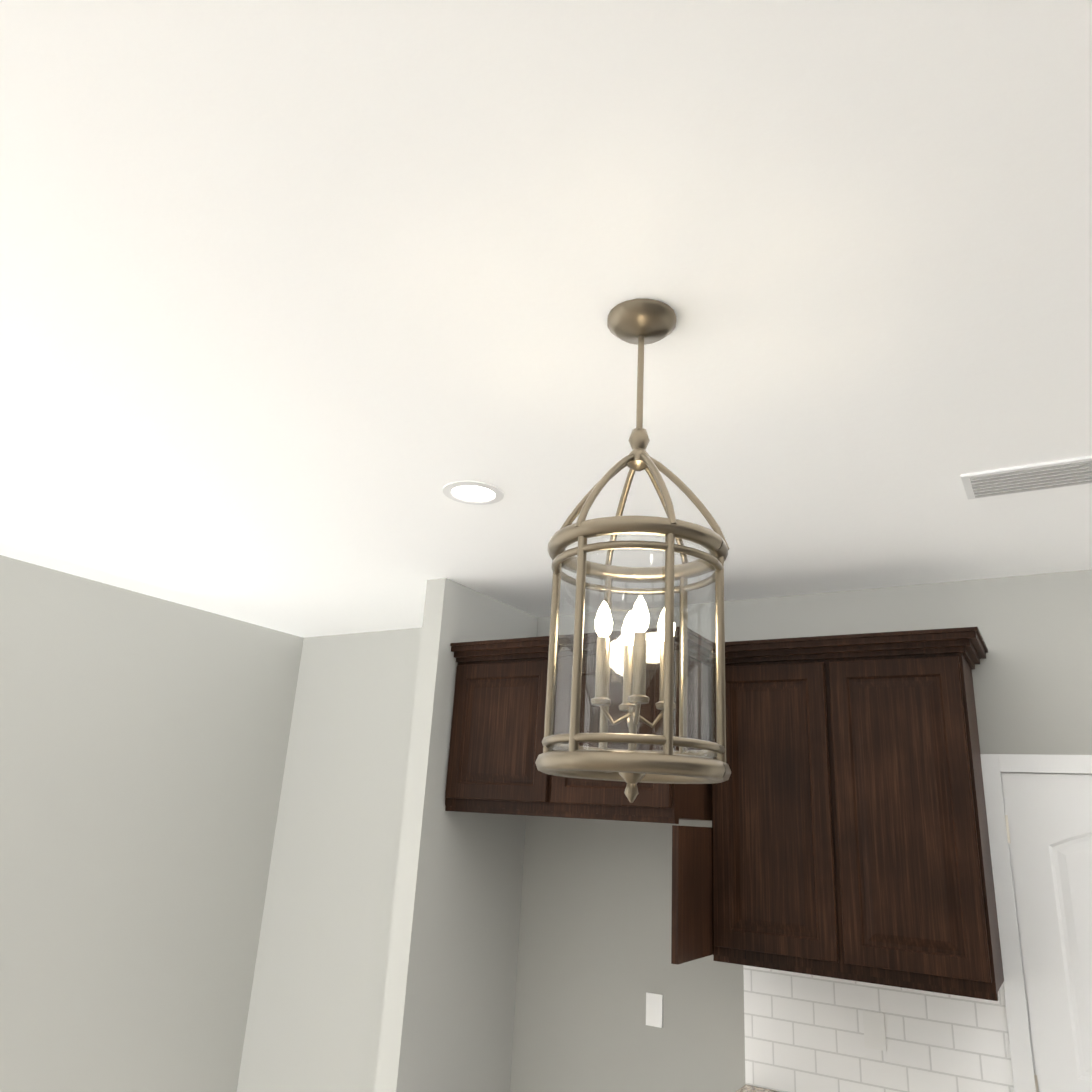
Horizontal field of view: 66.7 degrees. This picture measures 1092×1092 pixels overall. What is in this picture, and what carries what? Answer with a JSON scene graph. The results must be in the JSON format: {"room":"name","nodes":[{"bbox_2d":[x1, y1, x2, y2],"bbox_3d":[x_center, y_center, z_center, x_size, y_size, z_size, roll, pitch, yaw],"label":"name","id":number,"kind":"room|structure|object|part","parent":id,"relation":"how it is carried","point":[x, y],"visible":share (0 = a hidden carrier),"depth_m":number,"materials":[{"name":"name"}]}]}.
{"room":"kitchen","nodes":[
{"label":"kitchen","id":0,"kind":"room"},
{"bbox_2d":[0,555,303,1091],"bbox_3d":[-3.634,0.679,1.345,0.100,2.740,8.000,-8,-21,30],"label":"wall","id":1,"kind":"structure","parent":0,"point":[144,739],"depth_m":3.91,"materials":[{"name":"grey paint"}]},
{"bbox_2d":[374,578,537,1091],"bbox_3d":[-0.351,1.551,3.425,0.100,2.740,0.750,-8,-21,30],"label":"wall","id":2,"kind":"structure","parent":0,"point":[448,1016],"depth_m":3.35,"materials":[{"name":"grey paint"}]},
{"bbox_2d":[0,0,1091,637],"bbox_3d":[-1.025,-1.015,0.288,6.025,0.100,8.200,-8,-21,30],"label":"ceiling","id":3,"kind":"structure","parent":0,"point":[306,306],"depth_m":1.56,"materials":[{"name":"white paint"}]},
{"bbox_2d":[443,481,503,504],"bbox_3d":[-0.225,-0.163,2.572,0.190,0.006,0.190,-8,-21,30],"label":"recessed light","id":4,"kind":"object","parent":3,"relation":"in","point":[474,492],"visible":1,"depth_m":2.57,"materials":[{"name":"white plastic"}]},
{"bbox_2d":[535,299,730,802],"bbox_3d":[0.164,-0.015,1.496,0.322,0.914,0.322,-8,-21,30],"label":"pendant light","id":5,"kind":"object","parent":3,"relation":"hanging from","point":[640,323],"visible":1,"depth_m":1.39,"materials":[{"name":"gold metal"}]},
{"bbox_3d":[0.152,0.189,1.429,0.278,0.351,0.278,-8,-21,30],"label":"glass","id":6,"kind":"part","parent":5,"relation":"part of","materials":[{"name":"clear glass"}]},
{"bbox_2d":[961,456,1091,499],"bbox_3d":[1.316,-0.182,2.235,0.340,0.012,0.180,-8,-21,30],"label":"ceiling vent","id":7,"kind":"object","parent":3,"relation":"in","point":[1040,476],"visible":0.98,"depth_m":2.23,"materials":[{"name":"white metal"}]},
{"bbox_2d":[237,570,1091,1091],"bbox_3d":[0.424,1.600,3.438,4.500,2.740,0.100,-8,-21,30],"label":"wall","id":8,"kind":"structure","parent":0,"point":[593,966],"depth_m":3.57,"materials":[{"name":"grey paint"}]},
{"bbox_2d":[445,636,576,817],"bbox_3d":[-0.033,0.789,3.540,0.495,0.652,0.680,-8,-21,30],"label":"upper cabinet","id":9,"kind":"object","parent":8,"relation":"attached to","point":[497,735],"depth_m":3.30,"materials":[{"name":"brown wood"}]},
{"bbox_2d":[545,627,728,822],"bbox_3d":[0.416,0.728,3.275,0.555,0.652,0.680,-8,-21,30],"label":"upper cabinet","id":10,"kind":"object","parent":8,"relation":"attached to","point":[583,798],"depth_m":3.05,"materials":[{"name":"brown wood"}]},
{"bbox_2d":[646,992,662,1027],"bbox_3d":[0.428,1.836,3.282,0.070,0.115,0.006,-8,-21,30],"label":"switch plate","id":11,"kind":"object","parent":8,"relation":"attached to","point":[654,1002],"depth_m":3.28,"materials":[{"name":"white plastic"}]},
{"bbox_2d":[705,643,844,978],"bbox_3d":[0.885,0.952,3.099,0.442,1.068,0.345,-8,-21,30],"label":"upper cabinet","id":12,"kind":"object","parent":8,"relation":"attached to","point":[773,864],"depth_m":2.93,"materials":[{"name":"brown wood"}]},
{"bbox_2d":[863,1010,886,1050],"bbox_3d":[1.140,1.682,2.879,0.070,0.115,0.006,-8,-21,30],"label":"switch plate","id":13,"kind":"object","parent":8,"relation":"attached to","point":[874,1030],"depth_m":2.88,"materials":[{"name":"white plastic"}]},
{"bbox_2d":[743,965,1013,1091],"bbox_3d":[1.122,1.697,2.890,0.885,0.470,0.001,-8,-21,30],"label":"tile backsplash","id":14,"kind":"structure","parent":8,"relation":"attached to","point":[804,1032],"depth_m":2.89,"materials":[{"name":"white tile"}]},
{"bbox_2d":[829,635,1003,1000],"bbox_3d":[1.263,0.900,2.875,0.443,1.068,0.345,-8,-21,30],"label":"upper cabinet","id":15,"kind":"object","parent":8,"relation":"attached to","point":[845,836],"depth_m":2.72,"materials":[{"name":"brown wood"}]},
{"bbox_2d":[980,754,1091,1091],"bbox_3d":[1.890,1.681,2.392,0.943,2.096,0.019,-8,-21,30],"label":"door frame","id":16,"kind":"structure","parent":8,"relation":"attached to","point":[994,767],"depth_m":2.79,"materials":[{"name":"white wood"}]},
{"bbox_2d":[1002,773,1091,1091],"bbox_3d":[1.889,1.710,2.384,0.811,2.026,0.010,-8,-21,30],"label":"back door","id":17,"kind":"structure","parent":8,"relation":"in","point":[1050,822],"depth_m":2.71,"materials":[{"name":"white wood"}]},
{"bbox_2d":[1005,815,1038,1091],"bbox_3d":[1.853,1.651,2.380,0.786,1.640,0.069,-8,-21,30],"label":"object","id":18,"kind":"structure","parent":17,"relation":"attached to","point":[1009,841],"depth_m":2.83,"materials":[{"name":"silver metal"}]},
{"bbox_3d":[-1.180,1.679,-0.597,6.025,0.100,8.200,-8,-21,30],"label":"floor","id":19,"kind":"structure","parent":0,"visible":0},
{"bbox_2d":[736,1085,778,1091],"bbox_3d":[0.921,2.257,2.415,0.890,0.910,0.640,-8,-21,30],"label":"countertop","id":20,"kind":"structure","parent":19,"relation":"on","point":[747,1088],"depth_m":2.98,"materials":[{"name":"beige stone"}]}
]}

